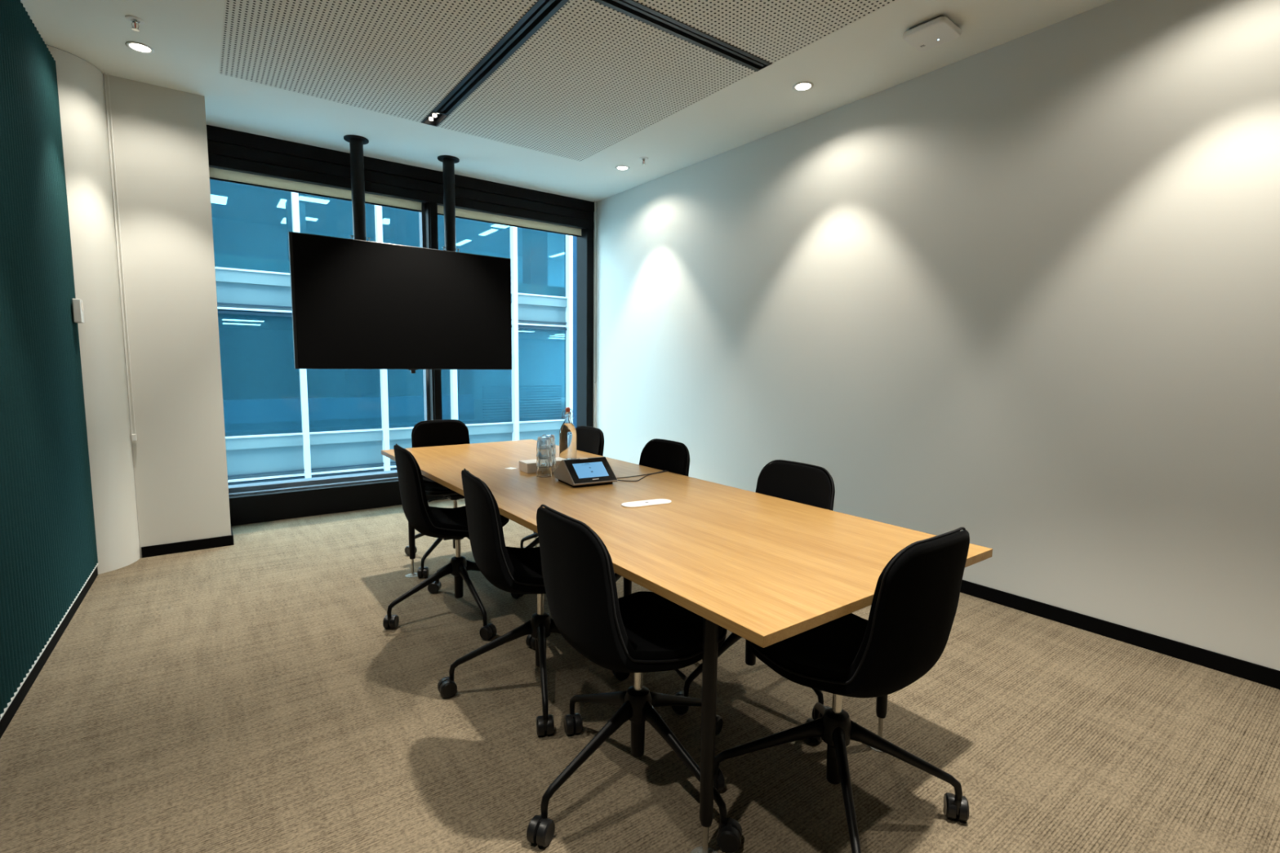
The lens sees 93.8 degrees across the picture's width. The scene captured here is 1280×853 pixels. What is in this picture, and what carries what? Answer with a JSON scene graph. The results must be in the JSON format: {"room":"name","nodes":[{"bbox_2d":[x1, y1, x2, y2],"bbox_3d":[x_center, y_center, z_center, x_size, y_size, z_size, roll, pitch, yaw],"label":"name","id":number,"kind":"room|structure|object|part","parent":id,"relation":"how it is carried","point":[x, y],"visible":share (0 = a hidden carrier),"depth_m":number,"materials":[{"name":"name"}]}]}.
{"room":"meeting room","nodes":[
{"label":"meeting room","id":0,"kind":"room"},
{"bbox_2d":[46,44,140,574],"bbox_3d":[-3.495,-0.605,3.588,0.610,3.002,0.610,-4,7,-36],"label":"wall","id":1,"kind":"structure","parent":0,"point":[81,84],"depth_m":3.55,"materials":[{"name":"white paint"}]},
{"bbox_2d":[103,73,231,557],"bbox_3d":[-3.228,-0.687,4.148,0.491,3.056,0.648,-4,7,-36],"label":"wall","id":2,"kind":"structure","parent":0,"point":[160,137],"depth_m":3.88,"materials":[{"name":"white paint"}]},
{"bbox_2d":[141,523,234,558],"bbox_3d":[-3.210,0.781,4.270,0.496,0.070,0.580,-4,7,-36],"label":"baseboard","id":3,"kind":"structure","parent":2,"relation":"attached to","point":[221,541],"depth_m":4.03,"materials":[{"name":"black"}]},
{"bbox_2d":[20,0,1113,201],"bbox_3d":[-0.230,-2.041,2.240,4.700,0.200,7.020,-4,7,-36],"label":"ceiling","id":4,"kind":"structure","parent":0,"point":[868,55],"depth_m":3.69,"materials":[{"name":"white paint"}]},
{"bbox_2d":[104,73,137,440],"bbox_3d":[-3.201,-1.011,3.693,0.024,2.214,0.028,-4,7,-36],"label":"chain","id":5,"kind":"object","parent":4,"relation":"hanging from","point":[134,437],"visible":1,"depth_m":3.69,"materials":[{"name":"white plastic"}]},
{"bbox_2d":[124,14,144,31],"bbox_3d":[-2.539,-2.022,3.014,0.076,0.050,0.076,-4,7,-36],"label":"sprinkler","id":6,"kind":"object","parent":4,"relation":"attached to","point":[132,19],"visible":1,"depth_m":3.01,"materials":[{"name":"white metal"}]},
{"bbox_2d":[125,41,154,53],"bbox_3d":[-2.737,-2.075,3.280,0.124,0.006,0.124,-4,7,-36],"label":"recessed light","id":7,"kind":"object","parent":4,"relation":"in","point":[138,46],"visible":1,"depth_m":3.28,"materials":[{"name":"white plastic"}]},
{"bbox_2d":[218,0,537,122],"bbox_3d":[-1.447,-2.054,3.127,1.182,0.012,1.983,-4,7,-36],"label":"ceiling panel","id":8,"kind":"object","parent":4,"relation":"attached to","point":[397,58],"visible":1,"depth_m":3.23,"materials":[{"name":"white metal"}]},
{"bbox_2d":[288,134,511,373],"bbox_3d":[-1.882,-1.327,4.809,1.660,1.789,0.355,-4,7,-36],"label":"screen","id":9,"kind":"object","parent":4,"relation":"hanging from","point":[357,303],"visible":1,"depth_m":4.63,"materials":[{"name":"black"}]},
{"bbox_3d":[-1.776,-0.929,4.713,1.634,0.939,0.003,-4,7,-36],"label":"display panel","id":10,"kind":"part","parent":9,"relation":"part of","materials":[{"name":"black glass"}]},
{"bbox_2d":[421,110,448,126],"bbox_3d":[-1.439,-2.176,4.197,0.112,0.044,0.252,-4,7,-36],"label":"spotlight","id":11,"kind":"object","parent":4,"relation":"attached to","point":[433,118],"visible":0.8,"depth_m":4.25,"materials":[{"name":"black"}]},
{"bbox_2d":[432,0,568,115],"bbox_3d":[-0.849,-2.097,3.405,0.112,0.063,1.723,-4,7,-36],"label":"track light","id":12,"kind":"object","parent":4,"relation":"in","point":[542,11],"visible":0.78,"depth_m":3.29,"materials":[{"name":"black metal"}]},
{"bbox_2d":[593,235,596,382],"bbox_3d":[-0.477,-1.416,6.372,0.031,1.900,0.004,-4,7,-36],"label":"chain","id":13,"kind":"object","parent":4,"relation":"hanging from","point":[596,236],"visible":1,"depth_m":6.39,"materials":[{"name":"grey"}]},
{"bbox_2d":[437,0,756,161],"bbox_3d":[-0.395,-2.122,3.903,1.211,0.012,1.983,-4,7,-36],"label":"ceiling panel","id":14,"kind":"object","parent":4,"relation":"attached to","point":[594,76],"visible":1,"depth_m":3.66,"materials":[{"name":"white metal"}]},
{"bbox_2d":[615,164,629,170],"bbox_3d":[-0.152,-2.244,5.198,0.124,0.006,0.124,-4,7,-36],"label":"recessed light","id":15,"kind":"object","parent":4,"relation":"in","point":[621,167],"visible":1,"depth_m":5.19,"materials":[{"name":"white plastic"}]},
{"bbox_2d":[639,156,648,164],"bbox_3d":[0.032,-2.196,4.963,0.076,0.050,0.076,-4,7,-36],"label":"sprinkler","id":16,"kind":"object","parent":4,"relation":"attached to","point":[643,158],"visible":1,"depth_m":4.96,"materials":[{"name":"white metal"}]},
{"bbox_2d":[593,0,771,71],"bbox_3d":[0.226,-2.049,3.063,1.206,0.063,0.112,-4,7,-36],"label":"ceiling vent","id":17,"kind":"object","parent":4,"relation":"in","point":[632,8],"visible":0.64,"depth_m":3.08,"materials":[{"name":"black metal"}]},
{"bbox_2d":[634,0,896,63],"bbox_3d":[0.862,-1.932,2.215,1.211,0.012,2.020,-4,7,-36],"label":"ceiling panel","id":18,"kind":"object","parent":4,"relation":"attached to","point":[771,31],"visible":1,"depth_m":2.94,"materials":[{"name":"white metal"}]},
{"bbox_2d":[792,81,813,91],"bbox_3d":[0.993,-2.070,3.647,0.124,0.006,0.124,-4,7,-36],"label":"recessed light","id":19,"kind":"object","parent":4,"relation":"in","point":[802,86],"visible":1,"depth_m":3.64,"materials":[{"name":"white plastic"}]},
{"bbox_2d":[902,15,961,51],"bbox_3d":[1.468,-1.978,3.010,0.214,0.046,0.214,-4,8,-39],"label":"wireless access point","id":20,"kind":"object","parent":4,"relation":"attached to","point":[938,30],"visible":1,"depth_m":2.98,"materials":[{"name":"white plastic"}]},
{"bbox_3d":[1.468,-1.993,3.009,0.170,0.016,0.170,-4,8,-39],"label":"mounting plate","id":21,"kind":"part","parent":20,"relation":"part of","materials":[{"name":"grey plastic"}]},
{"bbox_2d":[0,498,1279,852],"bbox_3d":[-0.179,1.024,2.611,4.900,0.001,7.000,-4,7,-36],"label":"floor","id":22,"kind":"structure","parent":0,"point":[253,695],"depth_m":2.09,"materials":[{"name":"carpet"}]},
{"bbox_2d":[404,419,470,577],"bbox_3d":[-1.206,0.426,3.877,0.559,0.903,0.560,-2,7,-28],"label":"swivel chair","id":23,"kind":"object","parent":22,"relation":"on","point":[436,433],"visible":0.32,"depth_m":3.95,"materials":[{"name":"black fabric"}]},
{"bbox_3d":[-1.366,0.697,3.945,0.346,0.214,0.036,3,6,17],"label":"leg","id":24,"kind":"part","parent":23,"relation":"part of","materials":[{"name":"black metal"}]},
{"bbox_3d":[-1.248,0.722,3.720,0.036,0.214,0.346,3,6,17],"label":"leg","id":25,"kind":"part","parent":23,"relation":"part of","materials":[{"name":"black metal"}]},
{"bbox_3d":[-1.267,0.457,3.771,0.137,0.026,0.014,-5,8,-42],"label":"height lever","id":26,"kind":"part","parent":23,"relation":"part of","materials":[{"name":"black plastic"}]},
{"bbox_2d":[382,444,524,639],"bbox_3d":[-0.943,0.523,3.047,0.593,0.888,0.586,1,6,5],"label":"swivel chair","id":27,"kind":"object","parent":22,"relation":"on","point":[445,523],"visible":0.77,"depth_m":2.87,"materials":[{"name":"black fabric"}]},
{"bbox_3d":[-1.077,0.802,2.974,0.346,0.214,0.036,-4,7,-36],"label":"leg","id":28,"kind":"part","parent":27,"relation":"part of","materials":[{"name":"black"}]},
{"bbox_3d":[-0.825,0.809,2.937,0.036,0.214,0.346,-4,7,-36],"label":"leg","id":29,"kind":"part","parent":27,"relation":"part of","materials":[{"name":"black metal"}]},
{"bbox_3d":[-0.787,0.783,3.188,0.346,0.214,0.036,-4,7,-36],"label":"leg","id":30,"kind":"part","parent":27,"relation":"part of","materials":[{"name":"black"}]},
{"bbox_2d":[437,468,630,736],"bbox_3d":[-0.411,0.601,2.354,0.555,0.888,0.576,5,7,33],"label":"swivel chair","id":31,"kind":"object","parent":22,"relation":"on","point":[513,570],"visible":0.72,"depth_m":2.17,"materials":[{"name":"black fabric"}]},
{"bbox_3d":[-0.573,0.872,2.357,0.346,0.214,0.036,-1,6,-12],"label":"leg","id":32,"kind":"part","parent":31,"relation":"part of","materials":[{"name":"black metal"}]},
{"bbox_3d":[-0.359,0.889,2.219,0.036,0.214,0.346,-1,6,-12],"label":"leg","id":33,"kind":"part","parent":31,"relation":"part of","materials":[{"name":"black metal"}]},
{"bbox_3d":[-0.220,0.868,2.432,0.346,0.214,0.036,-1,6,-12],"label":"leg","id":34,"kind":"part","parent":31,"relation":"part of","materials":[{"name":"black metal"}]},
{"bbox_2d":[520,426,604,547],"bbox_3d":[-0.517,0.456,3.736,0.586,0.888,0.555,0,6,-2],"label":"swivel chair","id":35,"kind":"object","parent":22,"relation":"on","point":[588,439],"visible":0.07,"depth_m":3.80,"materials":[{"name":"black fabric"}]},
{"bbox_3d":[-0.668,0.714,3.868,0.346,0.214,0.036,6,8,43],"label":"leg","id":36,"kind":"part","parent":35,"relation":"part of","materials":[{"name":"black metal"}]},
{"bbox_3d":[-0.661,0.740,3.615,0.036,0.214,0.346,6,8,43],"label":"leg","id":37,"kind":"part","parent":35,"relation":"part of","materials":[{"name":"black metal"}]},
{"bbox_2d":[526,504,742,852],"bbox_3d":[-0.007,0.662,1.820,0.614,0.888,0.578,1,6,-1],"label":"swivel chair","id":38,"kind":"object","parent":22,"relation":"on","point":[637,633],"visible":0.91,"depth_m":1.66,"materials":[{"name":"black fabric"}]},
{"bbox_3d":[-0.140,0.942,1.732,0.346,0.214,0.036,-5,8,-42],"label":"leg","id":39,"kind":"part","parent":38,"relation":"part of","materials":[{"name":"black metal"}]},
{"bbox_3d":[-0.129,0.916,1.985,0.036,0.214,0.346,-5,8,-42],"label":"leg","id":40,"kind":"part","parent":38,"relation":"part of","materials":[{"name":"black metal"}]},
{"bbox_3d":[0.126,0.920,1.974,0.346,0.214,0.036,-5,8,-42],"label":"leg","id":41,"kind":"part","parent":38,"relation":"part of","materials":[{"name":"black"}]},
{"bbox_3d":[0.084,0.699,1.746,0.014,0.026,0.137,-4,8,-38],"label":"height lever","id":42,"kind":"part","parent":38,"relation":"part of","materials":[{"name":"black plastic"}]},
{"bbox_3d":[0.115,0.946,1.721,0.036,0.214,0.346,-5,8,-42],"label":"leg","id":43,"kind":"part","parent":38,"relation":"part of","materials":[{"name":"black metal"}]},
{"bbox_2d":[614,438,689,596],"bbox_3d":[-0.049,0.531,3.073,0.588,0.888,0.591,-1,6,-14],"label":"swivel chair","id":44,"kind":"object","parent":22,"relation":"on","point":[672,456],"visible":0.2,"depth_m":3.17,"materials":[{"name":"black fabric"}]},
{"bbox_3d":[-0.164,0.814,2.960,0.036,0.214,0.346,5,7,33],"label":"leg","id":45,"kind":"part","parent":44,"relation":"part of","materials":[{"name":"black metal"}]},
{"bbox_2d":[381,439,992,852],"bbox_3d":[-0.269,0.629,2.823,1.032,0.740,3.136,-4,7,-36],"label":"meeting table","id":46,"kind":"object","parent":22,"relation":"on","point":[765,570],"visible":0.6,"depth_m":1.88,"materials":[{"name":"brown wood"}]},
{"bbox_3d":[-1.372,0.497,3.591,0.068,0.608,0.068,-4,7,-36],"label":"leg","id":47,"kind":"part","parent":46,"relation":"part of","materials":[{"name":"black"}]},
{"bbox_2d":[519,457,566,473],"bbox_3d":[-0.498,0.200,3.107,0.234,0.050,0.105,-3,7,-34],"label":"box","id":48,"kind":"object","parent":46,"relation":"on","point":[528,466],"visible":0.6,"depth_m":3.03,"materials":[{"name":"white cardboard"}]},
{"bbox_3d":[-0.498,0.180,3.104,0.234,0.010,0.105,-3,7,-34],"label":"lid","id":49,"kind":"part","parent":48,"relation":"part of","materials":[{"name":"white cardboard"}]},
{"bbox_2d":[536,466,551,477],"bbox_3d":[-0.470,0.193,2.935,0.076,0.100,0.076,-4,7,-36],"label":"glass tumbler","id":50,"kind":"object","parent":46,"relation":"on","point":[540,472],"visible":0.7,"depth_m":2.91,"materials":[{"name":"white"}]},
{"bbox_2d":[536,457,551,467],"bbox_3d":[-0.469,0.145,2.930,0.076,0.100,0.076,-5,8,-42],"label":"glass tumbler","id":51,"kind":"object","parent":50,"relation":"on","point":[540,462],"visible":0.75,"depth_m":2.90,"materials":[{"name":"white"}]},
{"bbox_2d":[536,435,551,457],"bbox_3d":[-0.469,0.097,2.925,0.076,0.100,0.076,6,8,42],"label":"glass tumbler","id":52,"kind":"object","parent":51,"relation":"on","point":[544,450],"visible":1,"depth_m":2.90,"materials":[{"name":"white"}]},
{"bbox_2d":[551,464,555,474],"bbox_3d":[-0.461,0.185,3.013,0.076,0.100,0.076,0,6,-4],"label":"glass tumbler","id":53,"kind":"object","parent":46,"relation":"on","point":[553,466],"visible":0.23,"depth_m":2.99,"materials":[{"name":"white"}]},
{"bbox_2d":[551,454,555,464],"bbox_3d":[-0.460,0.137,3.008,0.076,0.100,0.076,0,6,-10],"label":"glass tumbler","id":54,"kind":"object","parent":53,"relation":"on","point":[553,456],"visible":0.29,"depth_m":2.99,"materials":[{"name":"white"}]},
{"bbox_2d":[542,434,555,454],"bbox_3d":[-0.460,0.089,3.003,0.076,0.100,0.076,-1,6,-15],"label":"glass tumbler","id":55,"kind":"object","parent":54,"relation":"on","point":[552,436],"visible":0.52,"depth_m":2.98,"materials":[{"name":"white"}]},
{"bbox_2d":[559,407,576,459],"bbox_3d":[-0.410,0.041,3.411,0.099,0.304,0.099,-4,7,-36],"label":"water bottle","id":56,"kind":"object","parent":46,"relation":"on","point":[567,432],"visible":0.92,"depth_m":3.38,"materials":[{"name":"clear glass"}]},
{"bbox_2d":[553,456,617,487],"bbox_3d":[-0.256,0.203,2.794,0.221,0.113,0.237,-3,7,-30],"label":"console","id":57,"kind":"object","parent":46,"relation":"on","point":[581,472],"visible":1,"depth_m":2.74,"materials":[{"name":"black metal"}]},
{"bbox_2d":[616,470,666,478],"bbox_3d":[-0.002,0.332,2.988,0.402,0.218,0.033,-5,8,-45],"label":"power cable","id":58,"kind":"object","parent":46,"relation":"on","point":[664,470],"visible":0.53,"depth_m":2.96,"materials":[{"name":"black plastic"}]},
{"bbox_2d":[617,471,668,481],"bbox_3d":[0.035,0.350,2.951,0.077,0.230,0.402,6,8,42],"label":"power cable","id":59,"kind":"object","parent":46,"relation":"on","point":[664,471],"visible":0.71,"depth_m":2.89,"materials":[{"name":"black plastic"}]},
{"bbox_2d":[621,498,671,507],"bbox_3d":[0.027,0.304,2.379,0.216,0.005,0.076,-2,7,-27],"label":"port","id":60,"kind":"object","parent":46,"relation":"on","point":[658,501],"visible":1,"depth_m":2.37,"materials":[{"name":"white plastic"}]},
{"bbox_3d":[0.175,0.730,1.528,0.068,0.608,0.068,-4,7,-36],"label":"leg","id":61,"kind":"part","parent":46,"relation":"part of","materials":[{"name":"black metal"}]},
{"bbox_3d":[0.826,0.686,2.014,0.068,0.608,0.068,-4,7,-36],"label":"leg","id":62,"kind":"part","parent":46,"relation":"part of","materials":[{"name":"black metal"}]},
{"bbox_2d":[671,459,835,719],"bbox_3d":[0.460,0.605,2.414,0.605,0.888,0.576,1,6,8],"label":"swivel chair","id":63,"kind":"object","parent":22,"relation":"on","point":[807,484],"visible":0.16,"depth_m":2.45,"materials":[{"name":"black plastic"}]},
{"bbox_3d":[0.304,0.886,2.317,0.346,0.214,0.036,-4,7,-36],"label":"leg","id":64,"kind":"part","parent":63,"relation":"part of","materials":[{"name":"black metal"}]},
{"bbox_3d":[0.556,0.893,2.280,0.036,0.214,0.346,-4,7,-36],"label":"leg","id":65,"kind":"part","parent":63,"relation":"part of","materials":[{"name":"black"}]},
{"bbox_2d":[714,527,969,852],"bbox_3d":[0.579,0.678,1.725,0.573,0.888,0.594,-4,7,-37],"label":"swivel chair","id":66,"kind":"object","parent":22,"relation":"on","point":[907,629],"visible":0.86,"depth_m":1.51,"materials":[{"name":"black fabric"}]},
{"bbox_3d":[0.389,0.944,1.770,0.346,0.214,0.036,2,6,8],"label":"leg","id":67,"kind":"part","parent":66,"relation":"part of","materials":[{"name":"black metal"}]},
{"bbox_3d":[0.594,0.931,1.921,0.036,0.214,0.346,2,6,8],"label":"leg","id":68,"kind":"part","parent":66,"relation":"part of","materials":[{"name":"black"}]},
{"bbox_3d":[0.541,0.967,1.567,0.036,0.214,0.346,2,6,8],"label":"leg","id":69,"kind":"part","parent":66,"relation":"part of","materials":[{"name":"black metal"}]},
{"bbox_3d":[0.746,0.954,1.718,0.346,0.214,0.036,2,6,8],"label":"leg","id":70,"kind":"part","parent":66,"relation":"part of","materials":[{"name":"black metal"}]},
{"bbox_2d":[595,0,1279,671],"bbox_3d":[1.525,-0.630,3.882,0.120,3.106,7.300,-4,7,-36],"label":"wall","id":71,"kind":"structure","parent":0,"point":[1021,294],"depth_m":3.14,"materials":[{"name":"white paint"}]},
{"bbox_2d":[960,579,1279,689],"bbox_3d":[1.532,0.873,3.894,0.012,0.075,6.840,-4,7,-36],"label":"baseboard","id":72,"kind":"structure","parent":71,"relation":"attached to","point":[1260,674],"depth_m":2.82,"materials":[{"name":"black"}]},
{"bbox_3d":[-1.638,-0.328,0.877,0.436,3.056,6.010,-4,7,-36],"label":"wall","id":73,"kind":"structure","parent":0,"visible":0},
{"bbox_2d":[0,566,97,738],"bbox_3d":[-1.553,1.131,1.105,0.034,0.067,6.015,-3,7,-34],"label":"baseboard","id":74,"kind":"structure","parent":73,"relation":"attached to","point":[17,701],"depth_m":2.50,"materials":[{"name":"black"}]},
{"bbox_2d":[0,0,97,718],"bbox_3d":[-1.534,-0.317,0.956,0.040,2.830,6.007,-3,7,-34],"label":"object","id":75,"kind":"object","parent":73,"relation":"attached to","point":[48,548],"visible":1,"depth_m":2.65,"materials":[{"name":"teal fabric"}]},
{"bbox_2d":[71,298,84,323],"bbox_3d":[-3.138,-0.645,3.349,0.036,0.130,0.090,-4,7,-36],"label":"controller","id":76,"kind":"object","parent":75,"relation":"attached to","point":[77,304],"visible":1,"depth_m":3.31,"materials":[{"name":"white plastic"}]},
{"bbox_2d":[0,562,98,720],"bbox_3d":[-1.550,1.095,1.103,0.040,0.006,6.015,-3,7,-34],"label":"trim","id":77,"kind":"structure","parent":73,"relation":"attached to","point":[66,613],"depth_m":2.45,"materials":[{"name":"white plastic"}]},
{"label":"outside","id":78,"kind":"structure","parent":0,"visible":0},
{"bbox_3d":[-6.753,3.429,17.893,50.000,0.100,24.000,-4,7,-36],"label":"ground","id":79,"kind":"structure","parent":78,"visible":0},
{"bbox_2d":[206,124,596,526],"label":"window","id":80,"kind":"structure","parent":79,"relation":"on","point":[282,421],"depth_m":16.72,"materials":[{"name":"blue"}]},
{"bbox_3d":[-12.005,-6.428,16.962,0.500,0.012,1.000,-4,7,-36],"label":"ceiling light panel","id":81,"kind":"part","parent":80,"relation":"part of","materials":[{"name":"white"}]},
{"bbox_3d":[-11.544,-2.966,17.372,0.900,0.012,0.350,-4,7,-36],"label":"ceiling light panel","id":82,"kind":"part","parent":80,"relation":"part of","materials":[{"name":"white"}]},
{"bbox_3d":[-10.433,-2.785,15.762,0.900,0.012,0.350,-4,7,-36],"label":"ceiling light panel","id":83,"kind":"part","parent":80,"relation":"part of","materials":[{"name":"white"}]},
{"bbox_3d":[-10.254,-6.454,17.412,0.420,0.012,1.100,-4,7,-36],"label":"ceiling light panel","id":84,"kind":"part","parent":80,"relation":"part of","materials":[{"name":"white plastic"}]},
{"bbox_3d":[-11.455,-6.687,19.517,0.340,0.012,0.900,-4,7,-36],"label":"ceiling light panel","id":85,"kind":"part","parent":80,"relation":"part of","materials":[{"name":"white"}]},
{"bbox_3d":[-10.611,-6.640,19.157,0.500,0.012,0.400,-4,7,-36],"label":"ceiling light panel","id":86,"kind":"part","parent":80,"relation":"part of","materials":[{"name":"white"}]},
{"bbox_3d":[-9.214,-6.390,16.909,0.750,0.012,0.450,-4,7,-36],"label":"ceiling light panel","id":87,"kind":"part","parent":80,"relation":"part of","materials":[{"name":"white"}]},
{"bbox_2d":[208,167,422,212],"bbox_3d":[-2.596,-1.941,4.934,1.559,0.098,0.018,-4,7,-36],"label":"roller blind","id":88,"kind":"object","parent":80,"relation":"attached to","point":[216,174],"visible":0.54,"depth_m":4.84,"materials":[{"name":"beige fabric"}]},
{"bbox_3d":[-8.213,-6.637,19.392,0.300,0.012,0.800,-4,7,-36],"label":"ceiling light panel","id":89,"kind":"part","parent":80,"relation":"part of","materials":[{"name":"white"}]},
{"bbox_3d":[-6.726,-6.966,22.717,0.220,0.012,1.300,-4,7,-36],"label":"ceiling light panel","id":90,"kind":"part","parent":80,"relation":"part of","materials":[{"name":"white"}]},
{"bbox_3d":[-5.283,-6.755,20.848,0.220,0.012,1.200,-4,7,-36],"label":"ceiling light panel","id":91,"kind":"part","parent":80,"relation":"part of","materials":[{"name":"white plastic"}]},
{"bbox_3d":[-4.611,-6.642,19.840,0.500,0.012,0.500,-4,7,-36],"label":"ceiling light panel","id":92,"kind":"part","parent":80,"relation":"part of","materials":[{"name":"white"}]},
{"bbox_2d":[437,204,581,236],"bbox_3d":[-1.242,-2.030,5.933,1.530,0.098,0.018,-4,7,-36],"label":"roller blind","id":93,"kind":"object","parent":80,"relation":"attached to","point":[460,213],"visible":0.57,"depth_m":5.91,"materials":[{"name":"beige fabric"}]},
{"bbox_2d":[482,385,561,418],"bbox_3d":[-3.247,-0.703,16.696,2.350,0.847,0.060,-4,7,-36],"label":"horizontal blind","id":94,"kind":"object","parent":80,"relation":"hanging from","point":[548,385],"depth_m":16.72,"materials":[{"name":"teal"}]},
{"bbox_3d":[-3.343,-7.157,24.931,0.200,0.012,1.500,-4,7,-36],"label":"ceiling light panel","id":95,"kind":"part","parent":80,"relation":"part of","materials":[{"name":"white"}]},
{"bbox_3d":[-0.237,-2.527,18.840,4.980,11.500,0.770,-4,7,-36],"label":"blue corner panel","id":96,"kind":"part","parent":80,"relation":"part of","materials":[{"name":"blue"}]}
]}

